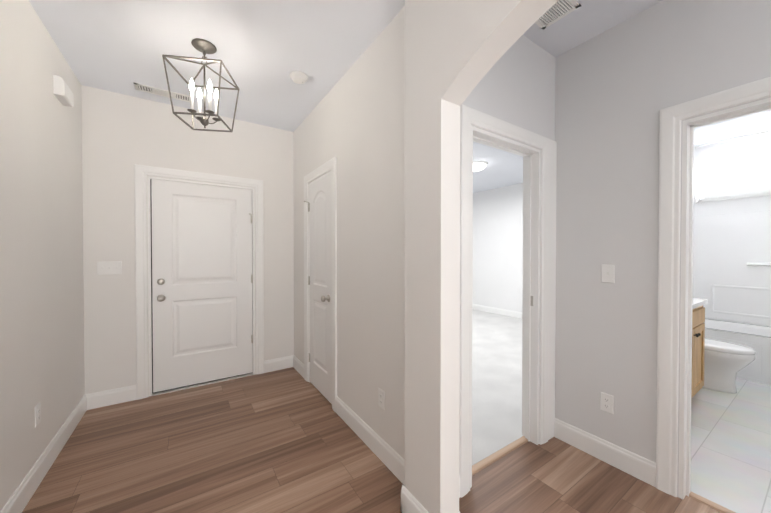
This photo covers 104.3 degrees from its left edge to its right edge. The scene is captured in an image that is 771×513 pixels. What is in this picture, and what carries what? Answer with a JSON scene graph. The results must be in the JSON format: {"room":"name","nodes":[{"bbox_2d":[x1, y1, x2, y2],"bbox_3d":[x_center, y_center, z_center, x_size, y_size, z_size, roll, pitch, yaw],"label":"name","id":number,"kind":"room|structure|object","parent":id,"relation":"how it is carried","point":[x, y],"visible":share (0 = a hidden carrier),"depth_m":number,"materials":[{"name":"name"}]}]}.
{"room":"entrance hallway","nodes":[
{"label":"entrance hallway","id":0,"kind":"room"},
{"bbox_2d":[0,0,84,510],"bbox_3d":[-0.877,-0.039,-0.095,0.115,2.740,6.450,0,1,-34],"label":"wall","id":1,"kind":"structure","parent":0,"point":[41,289],"depth_m":1.74,"materials":[{"name":"paint"}]},
{"bbox_2d":[35,402,40,426],"bbox_3d":[-2.012,0.915,1.737,0.008,0.115,0.070,0,1,-34],"label":"outlet","id":2,"kind":"object","parent":1,"relation":"attached to","point":[37,414],"visible":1,"depth_m":1.73,"materials":[{"name":"white plastic"}]},
{"bbox_2d":[53,75,73,106],"bbox_3d":[-2.224,-1.139,2.075,0.052,0.125,0.195,0,1,-34],"label":"door chime","id":3,"kind":"object","parent":1,"relation":"attached to","point":[63,94],"visible":1,"depth_m":2.01,"materials":[{"name":"white plastic"}]},
{"bbox_2d":[81,85,293,393],"bbox_3d":[-1.805,-0.075,3.112,1.885,2.740,0.150,0,1,-34],"label":"wall","id":4,"kind":"structure","parent":0,"point":[122,134],"depth_m":2.71,"materials":[{"name":"paint"}]},
{"bbox_2d":[97,261,121,274],"bbox_3d":[-2.407,0.101,2.614,0.162,0.115,0.017,0,1,-34],"label":"light switch","id":5,"kind":"object","parent":4,"relation":"attached to","point":[109,267],"visible":1,"depth_m":2.62,"materials":[{"name":"white plastic"}]},
{"bbox_2d":[150,179,252,395],"bbox_3d":[-1.808,0.280,3.034,0.892,2.032,0.116,0,1,-34],"label":"front door","id":6,"kind":"structure","parent":4,"relation":"in","point":[201,281],"depth_m":3.01,"materials":[{"name":"white wood"}]},
{"bbox_2d":[293,6,404,459],"bbox_3d":[-0.400,-0.069,2.595,0.115,2.740,2.265,0,1,-34],"label":"wall","id":7,"kind":"structure","parent":0,"point":[353,122],"depth_m":2.07,"materials":[{"name":"paint"}]},
{"bbox_2d":[304,174,331,403],"bbox_3d":[-0.642,0.280,2.831,0.107,2.012,0.585,0,1,-34],"label":"closet door","id":8,"kind":"structure","parent":7,"relation":"in","point":[320,245],"depth_m":2.81,"materials":[{"name":"white wood"}]},
{"bbox_2d":[378,388,384,409],"bbox_3d":[-0.027,0.918,1.932,0.008,0.115,0.070,0,1,-34],"label":"outlet","id":9,"kind":"object","parent":7,"relation":"attached to","point":[381,398],"visible":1,"depth_m":1.93,"materials":[{"name":"white plastic"}]},
{"bbox_2d":[22,367,721,512],"bbox_3d":[0.365,1.351,0.772,3.127,0.060,6.495,0,1,-34],"label":"floor","id":10,"kind":"structure","parent":0,"point":[287,440],"depth_m":1.85,"materials":[{"name":"brown wood"}]},
{"bbox_2d":[472,436,527,474],"bbox_3d":[0.724,1.301,1.961,0.670,0.014,0.050,0,1,-34],"label":"threshold","id":11,"kind":"object","parent":10,"relation":"on","point":[494,457],"visible":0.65,"depth_m":1.96,"materials":[{"name":"beige wood"}]},
{"bbox_2d":[29,0,770,192],"bbox_3d":[1.273,-1.488,2.504,6.590,0.100,8.430,0,1,-34],"label":"ceiling","id":12,"kind":"structure","parent":0,"point":[265,48],"depth_m":2.04,"materials":[{"name":"paint"}]},
{"bbox_2d":[134,83,189,101],"bbox_3d":[-1.945,-1.436,2.638,0.400,0.006,0.125,0,1,-34],"label":"ceiling vent","id":13,"kind":"object","parent":12,"relation":"in","point":[158,91],"visible":0.98,"depth_m":2.62,"materials":[{"name":"white plastic"}]},
{"bbox_2d":[162,38,239,131],"bbox_3d":[-1.234,-1.153,2.045,0.347,0.559,0.347,0,1,-9],"label":"lantern chandelier","id":14,"kind":"object","parent":12,"relation":"hanging from","point":[204,47],"visible":1,"depth_m":2.01,"materials":[{"name":"grey metal"}]},
{"bbox_2d":[289,71,307,83],"bbox_3d":[-0.691,-1.417,2.390,0.142,0.040,0.142,0,1,-34],"label":"smoke detector","id":15,"kind":"object","parent":12,"relation":"attached to","point":[298,77],"visible":1,"depth_m":2.36,"materials":[{"name":"white plastic"}]},
{"bbox_2d":[473,161,487,170],"bbox_3d":[1.438,-1.405,4.752,0.356,0.116,0.356,0,1,-34],"label":"dome","id":16,"kind":"object","parent":12,"relation":"attached to","point":[479,165],"visible":0.65,"depth_m":4.63,"materials":[{"name":"white"}]},
{"bbox_2d":[535,0,580,29],"bbox_3d":[0.983,-1.426,1.748,0.165,0.007,0.215,0,1,-34],"label":"ceiling vent","id":17,"kind":"object","parent":12,"relation":"in","point":[557,11],"visible":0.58,"depth_m":1.75,"materials":[{"name":"white plastic"}]},
{"bbox_2d":[405,0,558,512],"bbox_3d":[1.232,-0.039,-0.076,0.120,2.740,3.920,0,1,-34],"label":"wall","id":18,"kind":"structure","parent":0,"point":[455,50],"depth_m":1.35,"materials":[{"name":"paint"}]},
{"bbox_2d":[472,309,522,464],"bbox_3d":[0.967,1.296,4.700,4.475,0.062,4.255,0,1,-34],"label":"floor","id":19,"kind":"structure","parent":0,"point":[496,382],"depth_m":3.06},
{"bbox_2d":[462,35,554,388],"bbox_3d":[2.122,-0.072,2.841,4.590,2.740,0.115,0,1,-34],"label":"wall","id":20,"kind":"structure","parent":0,"point":[515,85],"depth_m":1.94,"materials":[{"name":"paint"}]},
{"bbox_2d":[472,132,770,311],"bbox_3d":[3.939,-0.089,4.358,0.115,2.740,8.315,0,1,-34],"label":"wall","id":21,"kind":"structure","parent":0,"point":[497,247],"depth_m":6.27,"materials":[{"name":"paint"}]},
{"bbox_2d":[694,195,703,202],"bbox_3d":[3.819,-0.728,3.740,0.084,0.133,0.216,0,1,-34],"label":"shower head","id":22,"kind":"object","parent":21,"relation":"attached to","point":[698,199],"visible":0.58,"depth_m":3.68},
{"bbox_2d":[693,210,770,326],"bbox_3d":[4.178,0.138,3.224,0.737,1.349,1.517,0,1,-34],"label":"shower surround","id":23,"kind":"object","parent":21,"relation":"attached to","point":[731,267],"visible":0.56,"depth_m":3.69,"materials":[{"name":"white plastic"}]},
{"bbox_2d":[694,187,770,202],"bbox_3d":[4.466,-0.753,3.406,0.045,0.090,1.517,0,1,-34],"label":"trim","id":24,"kind":"structure","parent":21,"relation":"attached to","point":[765,191],"depth_m":3.66,"materials":[{"name":"white"}]},
{"bbox_2d":[555,0,770,496],"bbox_3d":[2.335,-0.047,0.609,0.115,2.740,3.840,0,1,-34],"label":"wall","id":25,"kind":"structure","parent":0,"point":[619,87],"depth_m":1.83,"materials":[{"name":"paint"}]},
{"bbox_2d":[0,77,770,512],"bbox_3d":[1.273,0.237,2.524,6.360,2.130,8.200,0,1,-34],"label":"trim","id":26,"kind":"structure","parent":25,"relation":"attached to","point":[540,421],"depth_m":1.88,"materials":[{"name":"white wood"}]},
{"bbox_2d":[600,392,613,413],"bbox_3d":[1.407,0.931,1.906,0.008,0.115,0.070,0,1,-34],"label":"outlet","id":27,"kind":"object","parent":25,"relation":"attached to","point":[607,403],"visible":1,"depth_m":1.90,"materials":[{"name":"white plastic"}]},
{"bbox_2d":[601,264,614,282],"bbox_3d":[1.403,0.109,1.894,0.017,0.115,0.070,0,1,-34],"label":"light switch","id":28,"kind":"object","parent":25,"relation":"attached to","point":[608,273],"visible":1,"depth_m":1.89,"materials":[{"name":"white plastic"}]},
{"bbox_2d":[690,377,770,512],"bbox_3d":[3.093,1.324,2.517,3.348,0.056,1.523,0,1,-34],"label":"floor","id":29,"kind":"structure","parent":0,"point":[730,451],"depth_m":2.05,"materials":[{"name":"white tile"}]},
{"bbox_2d":[691,298,707,397],"bbox_3d":[2.468,0.768,2.700,0.784,1.062,0.505,0,1,-34],"label":"vanity cabinet","id":30,"kind":"object","parent":29,"relation":"on","point":[698,329],"visible":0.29,"depth_m":2.60,"materials":[{"name":"brown wood"}]},
{"bbox_2d":[689,491,735,512],"bbox_3d":[1.883,1.309,1.344,0.050,0.011,0.760,0,1,-34],"label":"threshold","id":31,"kind":"object","parent":29,"relation":"on","point":[707,502],"visible":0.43,"depth_m":1.58,"materials":[{"name":"beige wood"}]},
{"bbox_2d":[703,338,755,392],"bbox_3d":[3.187,0.903,3.046,0.416,0.785,0.727,0,1,-34],"label":"toilet","id":32,"kind":"object","parent":29,"relation":"on","point":[725,362],"visible":0.44,"depth_m":2.84,"materials":[{"name":"white ceramic"}]},
{"bbox_2d":[704,318,770,384],"bbox_3d":[4.167,1.054,3.227,0.763,0.480,1.517,0,1,-34],"label":"bathtub","id":33,"kind":"object","parent":29,"relation":"on","point":[757,338],"visible":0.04,"depth_m":3.15,"materials":[{"name":"white plastic"}]},
{"bbox_3d":[3.568,-0.061,1.834,3.295,2.740,0.115,0,1,-34],"label":"wall","id":34,"kind":"structure","parent":0,"visible":0},
{"bbox_2d":[694,129,770,147],"bbox_3d":[3.871,-1.264,3.005,0.060,0.060,1.521,0,1,-34],"label":"rod","id":35,"kind":"object","parent":34,"relation":"attached to","point":[738,137],"depth_m":3.21,"materials":[{"name":"silver metal"}]}
]}

